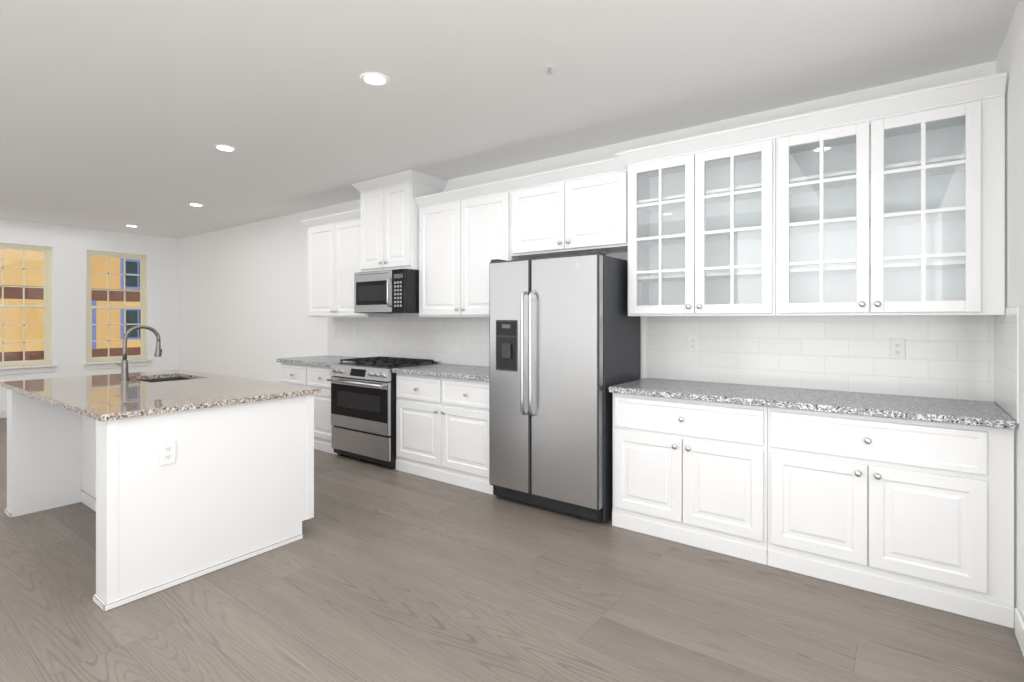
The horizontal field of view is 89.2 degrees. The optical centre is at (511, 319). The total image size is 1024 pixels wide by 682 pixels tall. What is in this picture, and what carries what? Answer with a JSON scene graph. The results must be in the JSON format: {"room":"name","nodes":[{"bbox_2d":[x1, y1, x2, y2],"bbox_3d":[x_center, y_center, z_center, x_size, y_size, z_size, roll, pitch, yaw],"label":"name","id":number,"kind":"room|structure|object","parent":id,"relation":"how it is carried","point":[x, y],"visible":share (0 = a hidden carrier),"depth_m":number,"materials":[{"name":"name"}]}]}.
{"room":"kitchen","nodes":[
{"label":"kitchen","id":0,"kind":"room"},
{"bbox_2d":[0,219,177,409],"bbox_3d":[-7.284,-0.009,6.789,0.140,2.720,5.200,0,0,36],"label":"wall","id":1,"kind":"structure","parent":0,"point":[70,246],"depth_m":7.79,"materials":[{"name":"white paint"}]},
{"bbox_2d":[0,409,6,417],"bbox_3d":[-7.220,1.293,6.741,0.016,0.115,5.200,0,0,36],"label":"baseboard","id":2,"kind":"structure","parent":1,"relation":"attached to","point":[3,413],"depth_m":7.09,"materials":[{"name":"white wood"}]},
{"bbox_2d":[0,243,56,374],"bbox_3d":[-6.920,-0.143,7.213,0.150,1.813,0.891,0,0,36],"label":"window","id":3,"kind":"structure","parent":1,"relation":"in","point":[25,367],"depth_m":7.35,"materials":[{"name":"beige plastic"}]},
{"bbox_2d":[83,250,151,369],"bbox_3d":[-6.211,-0.143,8.174,0.150,1.813,0.891,0,0,36],"label":"window","id":4,"kind":"structure","parent":1,"relation":"in","point":[102,362],"depth_m":8.17,"materials":[{"name":"beige plastic"}]},
{"bbox_2d":[0,0,1018,238],"bbox_3d":[-3.106,-1.419,3.701,10.650,0.100,5.600,0,0,36],"label":"ceiling","id":5,"kind":"structure","parent":0,"point":[117,115],"depth_m":3.00,"materials":[{"name":"white paint"}]},
{"bbox_2d":[188,203,203,206],"bbox_3d":[-3.778,-1.363,6.200,0.164,0.008,0.164,0,0,36],"label":"recessed light","id":6,"kind":"object","parent":5,"relation":"in","point":[195,205],"visible":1,"depth_m":6.21,"materials":[{"name":"white plastic"}]},
{"bbox_2d":[214,145,236,151],"bbox_3d":[-2.289,-1.363,4.142,0.164,0.008,0.164,0,0,36],"label":"recessed light","id":7,"kind":"object","parent":5,"relation":"in","point":[225,148],"visible":0.96,"depth_m":4.14,"materials":[{"name":"white plastic"}]},
{"bbox_2d":[360,72,389,85],"bbox_3d":[-0.780,-1.363,2.953,0.164,0.008,0.164,0,0,36],"label":"recessed light","id":8,"kind":"object","parent":5,"relation":"in","point":[373,79],"visible":0.98,"depth_m":2.95,"materials":[{"name":"white plastic"}]},
{"bbox_2d":[543,65,555,74],"bbox_3d":[0.204,-1.351,2.822,0.068,0.032,0.068,0,0,36],"label":"sprinkler head","id":9,"kind":"object","parent":5,"relation":"attached to","point":[549,68],"visible":1,"depth_m":2.81},
{"bbox_2d":[0,418,1023,681],"bbox_3d":[-3.106,1.401,3.701,10.650,0.100,5.600,0,0,36],"label":"floor","id":10,"kind":"structure","parent":0,"point":[378,572],"depth_m":2.39,"materials":[{"name":"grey wood"}]},
{"bbox_2d":[0,369,320,611],"bbox_3d":[-2.389,0.894,3.446,2.107,0.914,1.128,0,0,36],"label":"kitchen island","id":11,"kind":"object","parent":10,"relation":"on","point":[234,484],"visible":1,"depth_m":2.88,"materials":[{"name":"white wood"}]},
{"bbox_2d":[116,325,161,380],"bbox_3d":[-2.724,0.240,3.786,0.157,0.394,0.262,0,0,36],"label":"faucet","id":12,"kind":"object","parent":11,"relation":"on","point":[125,370],"visible":1,"depth_m":3.68,"materials":[{"name":"silver metal"}]},
{"bbox_2d":[160,440,175,465],"bbox_3d":[-1.729,0.671,2.607,0.007,0.117,0.072,0,0,36],"label":"electrical outlet","id":13,"kind":"object","parent":11,"relation":"attached to","point":[167,452],"visible":1,"depth_m":2.60,"materials":[{"name":"white plastic"}]},
{"bbox_2d":[280,362,338,454],"bbox_3d":[-1.994,0.913,5.709,1.053,0.876,0.646,0,0,36],"label":"base cabinet","id":14,"kind":"object","parent":10,"relation":"on","point":[314,376],"visible":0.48,"depth_m":5.35,"materials":[{"name":"white wood"}]},
{"bbox_2d":[276,355,357,366],"bbox_3d":[-2.002,0.456,5.708,1.065,0.038,0.640,0,0,36],"label":"countertop","id":15,"kind":"structure","parent":14,"relation":"on","point":[327,360],"depth_m":5.63,"materials":[{"name":"grey stone"}]},
{"bbox_2d":[327,356,440,468],"bbox_3d":[-1.261,0.874,5.086,0.856,0.953,0.739,0,0,36],"label":"range","id":16,"kind":"object","parent":10,"relation":"on","point":[363,406],"visible":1,"depth_m":4.81,"materials":[{"name":"silver metal"}]},
{"bbox_2d":[396,373,492,494],"bbox_3d":[-0.415,0.913,4.542,1.141,0.876,0.646,0,0,36],"label":"base cabinet","id":17,"kind":"object","parent":10,"relation":"on","point":[442,429],"visible":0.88,"depth_m":4.28,"materials":[{"name":"white wood"}]},
{"bbox_2d":[392,363,488,380],"bbox_3d":[-0.413,0.456,4.534,1.153,0.038,0.640,0,0,36],"label":"countertop","id":18,"kind":"structure","parent":17,"relation":"on","point":[472,372],"depth_m":4.42,"materials":[{"name":"grey stone"}]},
{"bbox_2d":[489,250,640,521],"bbox_3d":[0.375,0.453,3.854,0.912,1.796,0.748,0,0,36],"label":"fridge","id":19,"kind":"object","parent":10,"relation":"on","point":[564,343],"visible":0.94,"depth_m":3.56,"materials":[{"name":"grey metal"}]},
{"bbox_2d":[612,393,767,564],"bbox_3d":[1.196,0.913,3.352,0.926,0.876,0.646,0,0,36],"label":"base cabinet","id":20,"kind":"object","parent":10,"relation":"on","point":[694,473],"visible":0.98,"depth_m":3.08,"materials":[{"name":"white wood"}]},
{"bbox_2d":[767,407,1013,628],"bbox_3d":[1.965,0.913,2.783,0.982,0.876,0.646,0,0,36],"label":"base cabinet","id":21,"kind":"object","parent":10,"relation":"on","point":[918,512],"visible":0.98,"depth_m":2.50,"materials":[{"name":"white wood"}]},
{"bbox_2d":[609,378,1015,428],"bbox_3d":[1.587,0.456,3.056,1.915,0.038,0.640,0,0,36],"label":"countertop","id":22,"kind":"structure","parent":21,"relation":"on","point":[969,412],"depth_m":2.80,"materials":[{"name":"grey stone"}]},
{"bbox_2d":[178,61,995,382],"bbox_3d":[-1.519,-0.009,5.849,10.650,2.720,0.140,0,0,36],"label":"wall","id":23,"kind":"structure","parent":0,"point":[242,301],"depth_m":7.06,"materials":[{"name":"white paint"}]},
{"bbox_2d":[300,209,391,316],"bbox_3d":[-1.860,-0.575,5.771,1.142,1.108,0.387,0,0,36],"label":"upper cabinet","id":24,"kind":"object","parent":23,"relation":"attached to","point":[333,253],"visible":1,"depth_m":5.65,"materials":[{"name":"white wood"}]},
{"bbox_2d":[352,169,447,271],"bbox_3d":[-1.125,-0.915,5.171,0.878,0.899,0.477,0,0,36],"label":"upper cabinet","id":25,"kind":"object","parent":23,"relation":"attached to","point":[389,223],"visible":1,"depth_m":4.96,"materials":[{"name":"white wood"}]},
{"bbox_2d":[354,269,418,313],"bbox_3d":[-1.144,-0.262,5.146,0.746,0.403,0.541,0,0,36],"label":"microwave","id":26,"kind":"object","parent":25,"relation":"attached to","point":[395,291],"visible":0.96,"depth_m":4.89,"materials":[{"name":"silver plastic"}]},
{"bbox_2d":[414,179,525,316],"bbox_3d":[-0.362,-0.575,4.664,1.076,1.108,0.387,0,0,36],"label":"upper cabinet","id":27,"kind":"object","parent":23,"relation":"attached to","point":[464,237],"visible":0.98,"depth_m":4.54,"materials":[{"name":"white wood"}]},
{"bbox_2d":[507,157,627,258],"bbox_3d":[0.486,-0.822,4.037,1.028,0.614,0.387,0,0,36],"label":"upper cabinet","id":28,"kind":"object","parent":23,"relation":"attached to","point":[577,210],"visible":0.98,"depth_m":3.89,"materials":[{"name":"white wood"}]},
{"bbox_2d":[328,307,1018,422],"bbox_3d":[-0.028,0.198,4.254,5.954,0.498,0.651,0,0,36],"label":"backsplash","id":29,"kind":"structure","parent":23,"relation":"attached to","point":[969,357],"depth_m":3.27,"materials":[{"name":"tile"}]},
{"bbox_2d":[353,327,356,337],"bbox_3d":[-1.800,0.151,5.955,0.072,0.117,0.007,0,0,36],"label":"electrical outlet","id":30,"kind":"object","parent":29,"relation":"attached to","point":[354,331],"visible":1,"depth_m":5.95,"materials":[{"name":"white plastic"}]},
{"bbox_2d":[688,335,697,351],"bbox_3d":[1.283,0.171,3.677,0.072,0.117,0.007,0,0,36],"label":"electrical outlet","id":31,"kind":"object","parent":29,"relation":"attached to","point":[692,343],"visible":1,"depth_m":3.67,"materials":[{"name":"white plastic"}]},
{"bbox_2d":[890,339,904,358],"bbox_3d":[2.219,0.171,2.985,0.072,0.117,0.007,0,0,36],"label":"electrical outlet","id":32,"kind":"object","parent":29,"relation":"attached to","point":[897,348],"visible":1,"depth_m":2.98,"materials":[{"name":"white plastic"}]},
{"bbox_2d":[623,120,784,315],"bbox_3d":[1.276,-0.578,3.459,0.926,1.114,0.379,0,0,36],"label":"upper cabinet","id":33,"kind":"object","parent":23,"relation":"attached to","point":[701,225],"depth_m":3.43,"materials":[{"name":"white wood"}]},
{"bbox_2d":[776,96,1004,315],"bbox_3d":[2.036,-0.548,2.880,0.982,1.053,0.406,0,0,36],"label":"upper cabinet","id":34,"kind":"object","parent":23,"relation":"attached to","point":[902,215],"visible":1,"depth_m":2.83,"materials":[{"name":"white wood"}]},
{"bbox_2d":[996,0,1023,621],"bbox_3d":[1.013,-0.009,0.534,0.140,2.720,5.400,0,0,36],"label":"wall","id":35,"kind":"structure","parent":0,"point":[1010,59],"depth_m":2.28,"materials":[{"name":"white paint"}]},
{"bbox_2d":[1015,608,1023,656],"bbox_3d":[0.813,1.293,0.396,0.014,0.115,4.540,0,0,36],"label":"baseboard","id":36,"kind":"structure","parent":35,"relation":"attached to","point":[1018,613],"depth_m":2.14,"materials":[{"name":"white wood"}]},
{"label":"outside","id":37,"kind":"structure","parent":0,"visible":0},
{"bbox_2d":[0,249,140,361],"bbox_3d":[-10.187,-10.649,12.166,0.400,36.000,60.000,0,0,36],"label":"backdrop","id":38,"kind":"structure","parent":37,"point":[35,298],"depth_m":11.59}
]}

